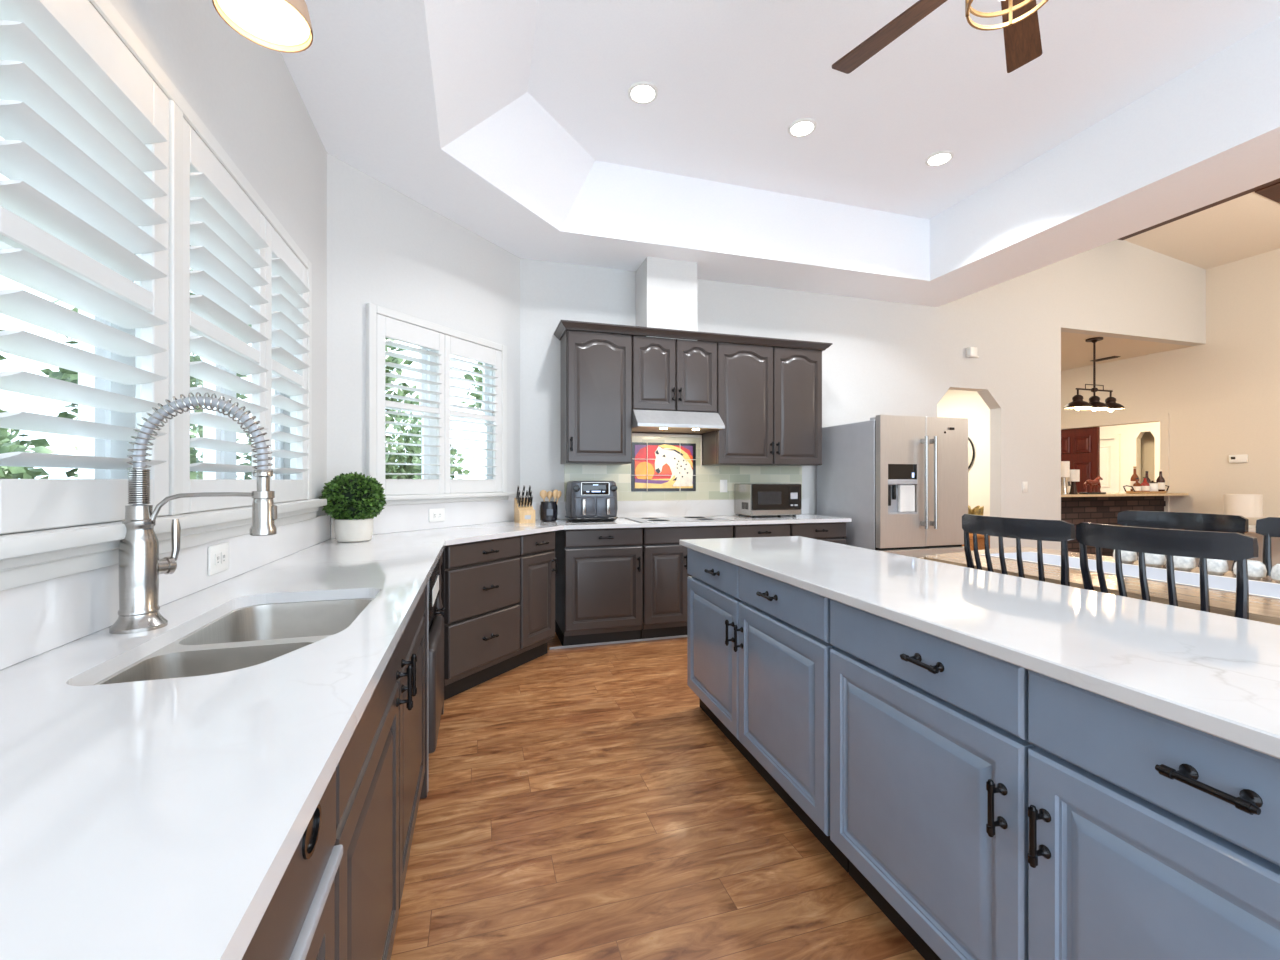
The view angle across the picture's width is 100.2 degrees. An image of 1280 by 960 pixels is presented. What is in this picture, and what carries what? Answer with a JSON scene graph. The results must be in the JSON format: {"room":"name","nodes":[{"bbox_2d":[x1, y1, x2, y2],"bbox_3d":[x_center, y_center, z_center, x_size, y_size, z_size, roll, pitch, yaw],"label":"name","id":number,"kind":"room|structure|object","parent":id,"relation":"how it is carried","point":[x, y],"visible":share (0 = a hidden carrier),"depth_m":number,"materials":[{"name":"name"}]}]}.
{"room":"kitchen","nodes":[
{"label":"kitchen","id":0,"kind":"room"},
{"bbox_2d":[109,0,326,516],"bbox_3d":[-1.088,-0.335,0.574,0.150,3.150,4.930,0,0,-17],"label":"wall","id":1,"kind":"structure","parent":0,"point":[244,91],"depth_m":2.08,"materials":[{"name":"paint"}]},
{"bbox_2d":[0,241,283,479],"bbox_3d":[-1.367,-0.475,1.350,0.065,1.139,2.476,0,0,-17],"label":"window","id":2,"kind":"structure","parent":1,"relation":"in","point":[87,446],"depth_m":1.38,"materials":[{"name":"glass"}]},
{"bbox_2d":[0,0,168,533],"bbox_3d":[-1.154,-0.451,1.107,0.087,1.085,0.592,0,0,-17],"label":"plantation shutter","id":3,"kind":"object","parent":2,"relation":"attached to","point":[84,127],"visible":0.92,"depth_m":1.08,"materials":[{"name":"paint"}]},
{"bbox_2d":[183,118,268,513],"bbox_3d":[-1.344,-0.451,1.732,0.087,1.085,0.600,0,0,-17],"label":"plantation shutter","id":4,"kind":"object","parent":2,"relation":"attached to","point":[224,230],"visible":0.71,"depth_m":1.67,"materials":[{"name":"paint"}]},
{"bbox_2d":[265,219,309,502],"bbox_3d":[-1.507,-0.451,2.273,0.087,1.085,0.524,0,0,-17],"label":"plantation shutter","id":5,"kind":"object","parent":2,"relation":"attached to","point":[286,293],"visible":0.79,"depth_m":2.26,"materials":[{"name":"paint"}]},
{"bbox_2d":[0,499,326,590],"bbox_3d":[-1.222,0.141,1.406,0.075,0.094,2.660,0,0,-17],"label":"trim","id":6,"kind":"structure","parent":1,"relation":"attached to","point":[28,557],"depth_m":1.09,"materials":[{"name":"white paint"}]},
{"bbox_2d":[88,0,311,515],"bbox_3d":[-1.258,-0.475,1.383,0.083,1.139,2.476,0,0,-17],"label":"trim","id":7,"kind":"structure","parent":1,"relation":"attached to","point":[179,108],"depth_m":1.42,"materials":[{"name":"white paint"}]},
{"bbox_2d":[327,153,519,513],"bbox_3d":[-1.420,-0.335,3.695,0.150,3.150,1.598,0,0,28],"label":"wall","id":8,"kind":"structure","parent":0,"point":[386,248],"depth_m":3.33,"materials":[{"name":"paint"}]},
{"bbox_2d":[365,303,506,491],"bbox_3d":[-1.349,-0.475,3.680,0.079,1.139,1.174,0,0,28],"label":"trim","id":9,"kind":"structure","parent":8,"relation":"attached to","point":[371,309],"depth_m":3.18,"materials":[{"name":"white paint"}]},
{"bbox_2d":[385,347,492,478],"bbox_3d":[-1.448,-0.475,3.733,0.065,1.139,1.174,0,0,28],"label":"window","id":10,"kind":"structure","parent":8,"relation":"in","point":[430,422],"depth_m":3.69,"materials":[{"name":"plastic"}]},
{"bbox_2d":[376,314,444,494],"bbox_3d":[-1.462,-0.451,3.424,0.090,1.085,0.512,0,0,28],"label":"plantation shutter","id":11,"kind":"object","parent":10,"relation":"attached to","point":[386,327],"visible":0.98,"depth_m":3.38,"materials":[{"name":"paint"}]},
{"bbox_2d":[445,335,501,492],"bbox_3d":[-1.209,-0.451,3.896,0.090,1.085,0.556,0,0,28],"label":"plantation shutter","id":12,"kind":"object","parent":10,"relation":"attached to","point":[454,346],"visible":0.99,"depth_m":3.88,"materials":[{"name":"paint"}]},
{"bbox_2d":[383,492,514,504],"bbox_3d":[-1.313,0.124,3.661,0.070,0.061,1.274,0,0,28],"label":"trim","id":13,"kind":"structure","parent":8,"relation":"attached to","point":[489,496],"depth_m":3.62,"materials":[{"name":"white paint"}]},
{"bbox_2d":[390,632,924,959],"bbox_3d":[4.187,1.300,5.238,12.950,0.120,10.800,0,0,-17],"label":"floor","id":14,"kind":"structure","parent":0,"point":[580,803],"depth_m":1.83,"materials":[{"name":"brown wood"}]},
{"bbox_2d":[242,769,342,959],"bbox_3d":[-0.613,0.799,0.402,0.570,0.882,0.600,0,0,-17],"label":"dishwasher","id":15,"kind":"object","parent":14,"relation":"on","point":[298,922],"visible":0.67,"depth_m":0.64,"materials":[{"name":"paint"}]},
{"bbox_2d":[334,589,424,959],"bbox_3d":[-0.886,0.798,1.353,0.598,0.883,1.360,0,0,-17],"label":"base cabinet","id":16,"kind":"object","parent":14,"relation":"on","point":[380,771],"visible":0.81,"depth_m":1.15,"materials":[{"name":"grey paint"}]},
{"bbox_2d":[420,582,427,798],"bbox_3d":[-1.107,0.798,2.028,0.566,0.883,0.052,0,0,-17],"label":"end panel","id":17,"kind":"object","parent":14,"relation":"on","point":[424,791],"visible":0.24,"depth_m":2.09,"materials":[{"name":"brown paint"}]},
{"bbox_2d":[428,558,444,753],"bbox_3d":[-1.167,0.799,2.384,0.538,0.882,0.600,0,0,-17],"label":"dishwasher","id":18,"kind":"object","parent":14,"relation":"on","point":[435,625],"visible":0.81,"depth_m":2.28,"materials":[{"name":"black metal"}]},
{"bbox_2d":[441,531,557,699],"bbox_3d":[-1.022,0.798,3.509,0.558,0.883,1.028,0,0,28],"label":"base cabinet","id":19,"kind":"object","parent":14,"relation":"on","point":[498,595],"visible":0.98,"depth_m":3.28,"materials":[{"name":"grey paint"}]},
{"bbox_2d":[554,527,642,645],"bbox_3d":[-0.337,0.798,4.219,0.596,0.883,0.628,0,0,-17],"label":"base cabinet","id":20,"kind":"object","parent":14,"relation":"on","point":[599,577],"visible":1,"depth_m":3.97,"materials":[{"name":"grey paint"}]},
{"bbox_2d":[550,635,686,649],"bbox_3d":[0.535,1.231,4.271,2.500,0.018,0.004,0,0,-17],"label":"trim","id":21,"kind":"structure","parent":14,"relation":"on","point":[680,636],"depth_m":4.05,"materials":[{"name":"wood"}]},
{"bbox_2d":[641,525,732,638],"bbox_3d":[0.312,0.798,4.416,0.749,0.883,0.628,0,0,-17],"label":"base cabinet","id":22,"kind":"object","parent":14,"relation":"on","point":[665,575],"visible":0.53,"depth_m":4.11,"materials":[{"name":"grey paint"}]},
{"bbox_2d":[732,524,789,537],"bbox_3d":[0.922,0.798,4.601,0.512,0.883,0.628,0,0,-17],"label":"base cabinet","id":23,"kind":"object","parent":14,"relation":"on","point":[753,530],"visible":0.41,"depth_m":4.33,"materials":[{"name":"grey paint"}]},
{"bbox_2d":[687,548,848,872],"bbox_3d":[0.690,0.798,2.362,0.638,0.883,1.285,0,0,-15],"label":"base cabinet","id":24,"kind":"object","parent":14,"relation":"on","point":[759,646],"visible":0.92,"depth_m":2.03,"materials":[{"name":"blue wood"}]},
{"bbox_2d":[789,522,845,544],"bbox_3d":[1.431,0.798,4.755,0.540,0.883,0.628,0,0,-17],"label":"base cabinet","id":25,"kind":"object","parent":14,"relation":"on","point":[835,532],"visible":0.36,"depth_m":4.50,"materials":[{"name":"grey paint"}]},
{"bbox_2d":[0,514,851,959],"bbox_3d":[-0.354,0.341,2.900,2.543,0.030,5.736,0,0,25],"label":"countertop","id":26,"kind":"structure","parent":25,"relation":"on","point":[160,819],"depth_m":0.62,"materials":[{"name":"white stone"}]},
{"bbox_2d":[0,514,329,669],"bbox_3d":[-1.265,0.257,1.454,0.020,0.137,3.116,0,0,-17],"label":"quartz upstand","id":27,"kind":"object","parent":26,"relation":"on","point":[38,618],"visible":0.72,"depth_m":1.14,"materials":[{"name":"white stone"}]},
{"bbox_2d":[208,542,228,575],"bbox_3d":[-1.317,0.245,1.675,0.010,0.088,0.130,0,0,-17],"label":"wall outlet","id":28,"kind":"object","parent":27,"relation":"attached to","point":[218,555],"visible":1,"depth_m":1.66,"materials":[{"name":"white plastic"}]},
{"bbox_2d":[109,392,276,633],"bbox_3d":[-1.001,0.065,1.215,0.307,0.522,0.108,0,0,-17],"label":"kitchen faucet","id":29,"kind":"object","parent":26,"relation":"on","point":[140,565],"visible":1,"depth_m":1.18,"materials":[{"name":"silver metal"}]},
{"bbox_2d":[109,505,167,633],"bbox_3d":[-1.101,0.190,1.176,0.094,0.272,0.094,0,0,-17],"label":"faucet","id":30,"kind":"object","parent":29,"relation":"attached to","point":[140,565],"depth_m":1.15,"materials":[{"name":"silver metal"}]},
{"bbox_2d":[94,598,373,684],"bbox_3d":[-0.851,0.469,1.231,0.405,0.224,0.770,0,0,-17],"label":"sink","id":31,"kind":"object","parent":26,"relation":"in","point":[244,637],"visible":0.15,"depth_m":1.27,"materials":[{"name":"silver metal"}]},
{"bbox_2d":[319,471,386,541],"bbox_3d":[-1.533,0.140,2.863,0.322,0.373,0.328,0,0,-17],"label":"potted topiary","id":32,"kind":"object","parent":26,"relation":"on","point":[354,500],"visible":0.98,"depth_m":2.78,"materials":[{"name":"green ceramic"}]},
{"bbox_2d":[334,518,373,541],"bbox_3d":[-1.531,0.266,2.864,0.188,0.120,0.188,0,0,-17],"label":"pot","id":33,"kind":"object","parent":26,"relation":"on","point":[345,529],"depth_m":2.79,"materials":[{"name":"beige ceramic"}]},
{"bbox_2d":[330,499,513,538],"bbox_3d":[-1.344,0.240,3.656,0.020,0.170,1.576,0,0,28],"label":"quartz upstand","id":34,"kind":"object","parent":26,"relation":"on","point":[409,517],"visible":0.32,"depth_m":3.62,"materials":[{"name":"white stone"}]},
{"bbox_2d":[429,508,444,521],"bbox_3d":[-1.362,0.235,3.591,0.010,0.088,0.130,0,0,28],"label":"wall outlet","id":35,"kind":"object","parent":34,"relation":"attached to","point":[438,514],"visible":1,"depth_m":3.59,"materials":[{"name":"white plastic"}]},
{"bbox_2d":[514,498,534,522],"bbox_3d":[-0.889,0.233,4.124,0.120,0.185,0.192,0,0,-25],"label":"knife block","id":36,"kind":"object","parent":26,"relation":"on","point":[523,514],"visible":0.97,"depth_m":4.05,"materials":[{"name":"brown wood"}]},
{"bbox_2d":[540,501,557,521],"bbox_3d":[-0.722,0.248,4.231,0.140,0.155,0.144,0,0,-17],"label":"utensil crock","id":37,"kind":"object","parent":26,"relation":"on","point":[548,510],"visible":1,"depth_m":4.17,"materials":[{"name":"ceramic"}]},
{"bbox_2d":[565,481,617,521],"bbox_3d":[-0.385,0.167,4.266,0.388,0.318,0.359,0,0,-17],"label":"air fryer","id":38,"kind":"object","parent":26,"relation":"on","point":[586,501],"visible":1,"depth_m":4.13,"materials":[{"name":"plastic"}]},
{"bbox_2d":[575,497,594,516],"bbox_3d":[-0.420,0.206,4.097,0.156,0.150,0.056,0,0,-17],"label":"basket","id":39,"kind":"object","parent":38,"relation":"on","point":[584,506],"depth_m":4.10,"materials":[{"name":"black metal"}]},
{"bbox_2d":[596,497,614,515],"bbox_3d":[-0.262,0.206,4.145,0.156,0.150,0.056,0,0,-17],"label":"basket","id":40,"kind":"object","parent":38,"relation":"on","point":[605,506],"depth_m":4.14,"materials":[{"name":"black metal"}]},
{"bbox_2d":[532,499,809,519],"bbox_3d":[0.335,0.253,4.751,2.695,0.146,0.020,0,0,-17],"label":"quartz upstand","id":41,"kind":"object","parent":26,"relation":"on","point":[657,508],"visible":0.58,"depth_m":4.72,"materials":[{"name":"white stone"}]},
{"bbox_2d":[625,516,734,522],"bbox_3d":[0.312,0.322,4.402,0.776,0.007,0.514,0,0,-17],"label":"cooktop","id":42,"kind":"object","parent":26,"relation":"in","point":[684,518],"visible":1,"depth_m":4.33,"materials":[{"name":"white glass"}]},
{"bbox_2d":[734,484,801,517],"bbox_3d":[1.143,0.179,4.803,0.492,0.293,0.339,0,0,-17],"label":"microwave","id":43,"kind":"object","parent":26,"relation":"on","point":[753,500],"visible":0.99,"depth_m":4.65,"materials":[{"name":"silver metal"}]},
{"bbox_2d":[817,415,967,558],"bbox_3d":[2.256,0.357,4.816,0.910,1.765,0.929,0,0,-17],"label":"refrigerator","id":44,"kind":"object","parent":14,"relation":"on","point":[901,481],"visible":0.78,"depth_m":4.45,"materials":[{"name":"silver metal"}]},
{"bbox_2d":[962,514,1075,585],"bbox_3d":[1.594,0.692,2.123,0.454,1.099,0.440,0,0,-17],"label":"chair","id":45,"kind":"object","parent":14,"relation":"on","point":[1040,530],"visible":0.37,"depth_m":2.00,"materials":[{"name":"black wood"}]},
{"bbox_2d":[830,599,1279,959],"bbox_3d":[1.021,0.798,1.118,0.638,0.883,1.285,0,0,-15],"label":"base cabinet","id":46,"kind":"object","parent":14,"relation":"on","point":[989,807],"visible":0.92,"depth_m":1.02,"materials":[{"name":"blue wood"}]},
{"bbox_2d":[679,536,1279,758],"bbox_3d":[0.911,0.341,1.744,0.737,0.030,2.648,0,0,-15],"label":"countertop","id":47,"kind":"structure","parent":46,"relation":"on","point":[1218,675],"depth_m":1.18,"materials":[{"name":"white stone"}]},
{"bbox_2d":[924,547,1279,624],"bbox_3d":[1.984,0.800,1.815,0.850,0.880,2.025,0,0,-17],"label":"dining table","id":48,"kind":"object","parent":14,"relation":"on","point":[1261,609],"visible":0.19,"depth_m":1.86,"materials":[{"name":"brown wood"}]},
{"bbox_2d":[1043,553,1060,566],"bbox_3d":[1.848,0.358,2.402,0.344,0.005,0.309,0,0,-17],"label":"table runner","id":49,"kind":"object","parent":48,"relation":"on","point":[1048,559],"depth_m":2.41,"materials":[{"name":"grey fabric"}]},
{"bbox_2d":[1122,563,1138,577],"bbox_3d":[1.936,0.358,2.120,0.345,0.005,0.245,0,0,-17],"label":"table runner","id":50,"kind":"object","parent":48,"relation":"on","point":[1129,570],"depth_m":2.11,"materials":[{"name":"grey fabric"}]},
{"bbox_2d":[1138,553,1165,566],"bbox_3d":[2.143,0.328,2.239,0.087,0.064,0.086,0,0,-17],"label":"jar","id":51,"kind":"object","parent":48,"relation":"on","point":[1152,560],"visible":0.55,"depth_m":2.21,"materials":[{"name":"white glass"}]},
{"bbox_2d":[1146,566,1166,582],"bbox_3d":[1.960,0.358,2.034,0.346,0.005,0.255,0,0,-17],"label":"table runner","id":52,"kind":"object","parent":48,"relation":"on","point":[1155,574],"depth_m":2.02,"materials":[{"name":"grey fabric"}]},
{"bbox_2d":[1173,556,1195,570],"bbox_3d":[2.173,0.328,2.146,0.081,0.064,0.080,0,0,-17],"label":"jar","id":53,"kind":"object","parent":48,"relation":"on","point":[1180,563],"visible":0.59,"depth_m":2.12,"materials":[{"name":"white glass"}]},
{"bbox_2d":[1174,570,1199,586],"bbox_3d":[1.986,0.358,1.949,0.346,0.005,0.236,0,0,-17],"label":"table runner","id":54,"kind":"object","parent":48,"relation":"on","point":[1181,577],"depth_m":1.94,"materials":[{"name":"grey fabric"}]},
{"bbox_2d":[1207,559,1227,574],"bbox_3d":[2.200,0.328,2.052,0.077,0.064,0.075,0,0,-17],"label":"jar","id":55,"kind":"object","parent":48,"relation":"on","point":[1214,566],"visible":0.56,"depth_m":2.02,"materials":[{"name":"white glass"}]},
{"bbox_2d":[1208,574,1235,592],"bbox_3d":[2.014,0.358,1.857,0.346,0.005,0.235,0,0,-17],"label":"table runner","id":56,"kind":"object","parent":48,"relation":"on","point":[1221,583],"depth_m":1.85,"materials":[{"name":"grey fabric"}]},
{"bbox_2d":[1233,560,1266,578],"bbox_3d":[2.233,0.328,1.959,0.083,0.064,0.082,0,0,-17],"label":"jar","id":57,"kind":"object","parent":48,"relation":"on","point":[1256,569],"visible":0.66,"depth_m":1.93,"materials":[{"name":"white ceramic"}]},
{"bbox_2d":[1248,580,1279,598],"bbox_3d":[2.045,0.358,1.756,0.346,0.005,0.208,0,0,-17],"label":"table runner","id":58,"kind":"object","parent":48,"relation":"on","point":[1256,588],"depth_m":1.75,"materials":[{"name":"grey fabric"}]},
{"bbox_2d":[1061,493,1188,559],"bbox_3d":[5.874,0.707,6.867,2.625,1.066,0.540,0,0,-17],"label":"bar","id":59,"kind":"object","parent":14,"relation":"on","point":[1078,508],"visible":0.26,"depth_m":6.87,"materials":[{"name":"brown brick"}]},
{"bbox_2d":[1061,461,1069,493],"bbox_3d":[5.140,-0.026,6.488,0.110,0.400,0.110,0,0,-17],"label":"table lamp","id":60,"kind":"object","parent":59,"relation":"on","point":[1065,465],"visible":0.78,"depth_m":6.45,"materials":[{"name":"white fabric"}]},
{"bbox_2d":[1067,470,1079,493],"bbox_3d":[5.271,0.024,6.507,0.120,0.300,0.120,0,0,-17],"label":"table lamp","id":61,"kind":"object","parent":59,"relation":"on","point":[1074,474],"visible":0.91,"depth_m":6.47,"materials":[{"name":"white fabric"}]},
{"bbox_2d":[1079,475,1105,493],"bbox_3d":[5.591,0.057,6.604,0.329,0.232,0.100,0,0,-17],"label":"horse figurine","id":62,"kind":"object","parent":59,"relation":"on","point":[1089,482],"visible":0.99,"depth_m":6.58,"materials":[{"name":"brown plastic"}]},
{"bbox_2d":[1076,522,1257,619],"bbox_3d":[1.719,0.692,1.677,0.454,1.099,0.440,0,0,-17],"label":"chair","id":63,"kind":"object","parent":14,"relation":"on","point":[1203,545],"visible":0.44,"depth_m":1.55,"materials":[{"name":"black wood"}]},
{"bbox_2d":[1117,510,1248,570],"bbox_3d":[2.183,0.692,2.275,0.454,1.099,0.440,0,0,-17],"label":"chair","id":64,"kind":"object","parent":14,"relation":"on","point":[1147,519],"visible":0.25,"depth_m":2.33,"materials":[{"name":"black wood"}]},
{"bbox_2d":[1248,525,1255,531],"bbox_3d":[7.055,0.890,6.169,0.620,0.700,0.560,0,0,-17],"label":"console","id":65,"kind":"object","parent":14,"relation":"on","point":[1253,529],"visible":0.02,"depth_m":5.96,"materials":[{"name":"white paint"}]},
{"bbox_2d":[1224,494,1262,527],"bbox_3d":[6.918,0.351,6.138,0.300,0.376,0.300,0,0,-17],"label":"lamp","id":66,"kind":"object","parent":65,"relation":"on","point":[1245,505],"visible":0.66,"depth_m":6.04,"materials":[{"name":"beige fabric"}]},
{"bbox_2d":[1256,517,1279,575],"bbox_3d":[2.320,0.692,1.826,0.454,1.099,0.440,0,0,-17],"label":"chair","id":67,"kind":"object","parent":14,"relation":"on","point":[1269,527],"visible":0.13,"depth_m":2.05,"materials":[{"name":"black wood"}]},
{"bbox_2d":[281,0,1279,306],"bbox_3d":[1.349,-2.585,1.929,5.500,1.550,6.110,0,0,-17],"label":"ceiling","id":68,"kind":"structure","parent":0,"point":[516,123],"depth_m":3.31,"materials":[{"name":"paint"}]},
{"bbox_2d":[212,0,312,52],"bbox_3d":[-0.946,-1.485,1.349,0.210,0.650,0.210,0,0,-17],"label":"pendant","id":69,"kind":"object","parent":68,"relation":"hanging from","point":[285,26],"visible":1,"depth_m":1.42,"materials":[{"name":"beige glass"}]},
{"bbox_2d":[628,81,657,103],"bbox_3d":[0.018,-2.364,3.271,0.184,0.012,0.184,0,0,-17],"label":"recessed light","id":70,"kind":"object","parent":68,"relation":"in","point":[642,92],"visible":1,"depth_m":3.26,"materials":[{"name":"white plastic"}]},
{"bbox_2d":[788,118,816,136],"bbox_3d":[1.090,-2.364,3.595,0.184,0.012,0.184,0,0,-17],"label":"recessed light","id":71,"kind":"object","parent":68,"relation":"in","point":[802,127],"visible":1,"depth_m":3.59,"materials":[{"name":"white plastic"}]},
{"bbox_2d":[925,150,953,165],"bbox_3d":[2.203,-2.364,3.938,0.184,0.012,0.184,0,0,-17],"label":"recessed light","id":72,"kind":"object","parent":68,"relation":"in","point":[939,158],"visible":1,"depth_m":3.93,"materials":[{"name":"white plastic"}]},
{"bbox_2d":[832,0,1047,73],"bbox_3d":[1.174,-1.974,1.742,1.226,0.792,1.276,0,0,-17],"label":"ceiling fan","id":73,"kind":"object","parent":68,"relation":"hanging from","point":[1020,25],"visible":1,"depth_m":2.09,"materials":[{"name":"brown wood"}]},
{"bbox_2d":[520,240,1205,549],"bbox_3d":[3.120,-1.110,5.673,8.600,4.700,0.130,0,0,-17],"label":"wall","id":74,"kind":"structure","parent":0,"point":[884,357],"depth_m":5.62,"materials":[{"name":"paint"}]},
{"bbox_2d":[561,329,631,464],"bbox_3d":[-0.355,-0.656,4.354,0.528,1.048,0.377,0,0,-17],"label":"upper cabinet","id":75,"kind":"object","parent":74,"relation":"attached to","point":[596,367],"visible":0.98,"depth_m":4.21,"materials":[{"name":"grey paint"}]},
{"bbox_2d":[554,320,832,350],"bbox_3d":[0.499,-1.190,4.603,2.421,0.055,0.396,0,0,-17],"label":"crown molding","id":76,"kind":"structure","parent":75,"relation":"on","point":[563,325],"depth_m":4.38,"materials":[{"name":"grey paint"}]},
{"bbox_2d":[636,257,696,340],"bbox_3d":[0.220,-1.485,4.554,0.440,0.650,0.330,0,0,-17],"label":"duct","id":77,"kind":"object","parent":74,"relation":"attached to","point":[666,289],"depth_m":4.40,"materials":[{"name":"paint"}]},
{"bbox_2d":[631,335,716,412],"bbox_3d":[0.255,-0.873,4.539,0.745,0.614,0.377,0,0,-17],"label":"upper cabinet","id":78,"kind":"object","parent":74,"relation":"attached to","point":[668,374],"visible":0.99,"depth_m":4.39,"materials":[{"name":"grey paint"}]},
{"bbox_2d":[632,410,724,433],"bbox_3d":[0.274,-0.486,4.480,0.744,0.155,0.454,0,0,-17],"label":"range hood","id":79,"kind":"object","parent":78,"relation":"attached to","point":[642,420],"visible":0.96,"depth_m":4.32,"materials":[{"name":"silver metal"}]},
{"bbox_2d":[564,432,801,501],"bbox_3d":[0.461,-0.193,4.789,2.277,0.745,0.020,0,0,-17],"label":"tile backsplash","id":80,"kind":"structure","parent":74,"relation":"attached to","point":[708,477],"depth_m":4.79,"materials":[{"name":"tile"}]},
{"bbox_2d":[631,442,695,490],"bbox_3d":[0.213,-0.114,4.706,0.600,0.424,0.016,0,0,-17],"label":"tile mural","id":81,"kind":"object","parent":80,"relation":"attached to","point":[654,466],"visible":0.99,"depth_m":4.70,"materials":[{"name":"multicoloured tile"}]},
{"bbox_2d":[702,342,821,465],"bbox_3d":[1.106,-0.656,4.797,1.032,1.048,0.377,0,0,-17],"label":"upper cabinet","id":82,"kind":"object","parent":74,"relation":"attached to","point":[769,398],"visible":0.99,"depth_m":4.65,"materials":[{"name":"grey paint"}]},
{"bbox_2d":[937,390,989,515],"bbox_3d":[4.197,-0.360,7.535,0.100,3.200,2.810,0,0,-17],"label":"wall","id":83,"kind":"structure","parent":0,"point":[969,405],"depth_m":6.91,"materials":[{"name":"beige paint"}]},
{"bbox_2d":[1061,332,1191,370],"bbox_3d":[5.541,-1.792,7.889,2.680,0.095,2.710,0,0,-17],"label":"ceiling","id":84,"kind":"structure","parent":0,"point":[1075,352],"depth_m":7.10,"materials":[{"name":"beige paint"}]},
{"bbox_2d":[1063,337,1125,411],"bbox_3d":[5.615,-1.298,6.611,0.850,0.892,0.280,0,0,-17],"label":"chandelier","id":85,"kind":"object","parent":84,"relation":"hanging from","point":[1094,404],"visible":1,"depth_m":6.59,"materials":[{"name":"brown metal"}]},
{"bbox_2d":[1100,422,1159,492],"bbox_3d":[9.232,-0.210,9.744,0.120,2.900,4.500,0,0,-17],"label":"wall","id":86,"kind":"structure","parent":0,"point":[1131,435],"depth_m":9.92,"materials":[{"name":"beige paint"}]},
{"bbox_2d":[1100,439,1113,492],"bbox_3d":[8.975,0.228,10.523,0.060,2.015,0.660,0,0,-17],"label":"interior door","id":87,"kind":"structure","parent":86,"relation":"in","point":[1106,446],"depth_m":10.33,"materials":[{"name":"beige paint"}]},
{"bbox_2d":[1100,434,1119,492],"bbox_3d":[8.925,0.185,10.508,0.024,2.110,0.860,0,0,-17],"label":"trim","id":88,"kind":"structure","parent":86,"relation":"attached to","point":[1116,437],"depth_m":10.13,"materials":[{"name":"beige paint"}]},
{"bbox_2d":[1061,248,1279,569],"bbox_3d":[7.764,-0.910,5.381,0.120,4.300,9.000,0,0,-17],"label":"wall","id":89,"kind":"structure","parent":0,"point":[1220,396],"depth_m":6.72,"materials":[{"name":"beige paint"}]},
{"bbox_2d":[1061,427,1099,492],"bbox_3d":[6.801,0.215,8.430,0.115,2.040,0.725,0,0,-17],"label":"door","id":90,"kind":"structure","parent":89,"relation":"in","point":[1079,446],"depth_m":8.27,"materials":[{"name":"brown wood"}]},
{"bbox_2d":[1061,413,1168,511],"bbox_3d":[6.878,0.170,8.054,0.025,2.140,1.750,0,0,-17],"label":"door frame","id":91,"kind":"structure","parent":89,"relation":"attached to","point":[1163,418],"depth_m":7.29,"materials":[{"name":"beige paint"}]},
{"bbox_2d":[1125,191,1279,269],"bbox_3d":[6.072,-3.000,3.343,4.400,0.620,6.080,0,0,-17],"label":"ceiling","id":92,"kind":"structure","parent":0,"point":[1248,225],"depth_m":6.11,"materials":[{"name":"beige paint"}]},
{"bbox_2d":[1117,178,1279,239],"bbox_3d":[7.161,-2.917,3.663,2.030,0.485,6.060,0,0,-17],"label":"beam","id":93,"kind":"structure","parent":92,"relation":"attached to","point":[1271,190],"depth_m":5.39,"materials":[{"name":"beige paint"}]},
{"bbox_3d":[-9.275,1.470,1.371,15.040,0.140,24.000,0,0,-17],"label":"ground","id":94,"kind":"structure","parent":0,"visible":0},
{"bbox_2d":[0,429,48,478],"bbox_3d":[-7.630,0.271,5.968,1.378,2.260,1.714,0,0,-37],"label":"shrub","id":95,"kind":"object","parent":94,"relation":"on","point":[21,443],"visible":0.05,"depth_m":6.36,"materials":[{"name":"green plant"}]},
{"bbox_2d":[0,407,56,478],"bbox_3d":[-5.768,0.215,4.416,1.501,2.371,1.456,0,0,-17],"label":"shrub","id":96,"kind":"object","parent":94,"relation":"on","point":[40,445],"visible":0.09,"depth_m":4.62,"materials":[{"name":"green plant"}]},
{"bbox_2d":[40,245,251,431],"bbox_3d":[-9.841,-1.652,10.897,3.180,6.113,4.002,0,0,-17],"label":"tree","id":97,"kind":"object","parent":94,"relation":"on","point":[62,374],"visible":0.02,"depth_m":9.66,"materials":[{"name":"green plant"}]},
{"bbox_2d":[65,409,240,478],"bbox_3d":[-5.721,0.251,6.373,1.607,2.300,1.993,0,0,-40],"label":"shrub","id":98,"kind":"object","parent":94,"relation":"on","point":[193,452],"visible":0.02,"depth_m":6.29,"materials":[{"name":"green plant"}]},
{"bbox_2d":[248,324,421,454],"bbox_3d":[-6.311,-1.681,11.732,3.292,6.170,3.903,0,0,21],"label":"tree","id":99,"kind":"object","parent":94,"relation":"on","point":[398,371],"visible":0.04,"depth_m":12.24,"materials":[{"name":"green plant"}]},
{"bbox_2d":[385,410,470,478],"bbox_3d":[-3.761,0.112,8.860,1.750,2.578,1.936,0,0,-39],"label":"shrub","id":100,"kind":"object","parent":94,"relation":"on","point":[390,458],"visible":0.22,"depth_m":8.54,"materials":[{"name":"green plant"}]},
{"label":"outside","id":101,"kind":"structure","parent":0,"visible":0},
{"bbox_2d":[460,361,482,413],"bbox_3d":[-2.453,-1.514,12.478,3.504,5.837,3.635,0,0,3],"label":"tree","id":102,"kind":"object","parent":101,"point":[466,376],"visible":0.04,"depth_m":12.34,"materials":[{"name":"green plant"}]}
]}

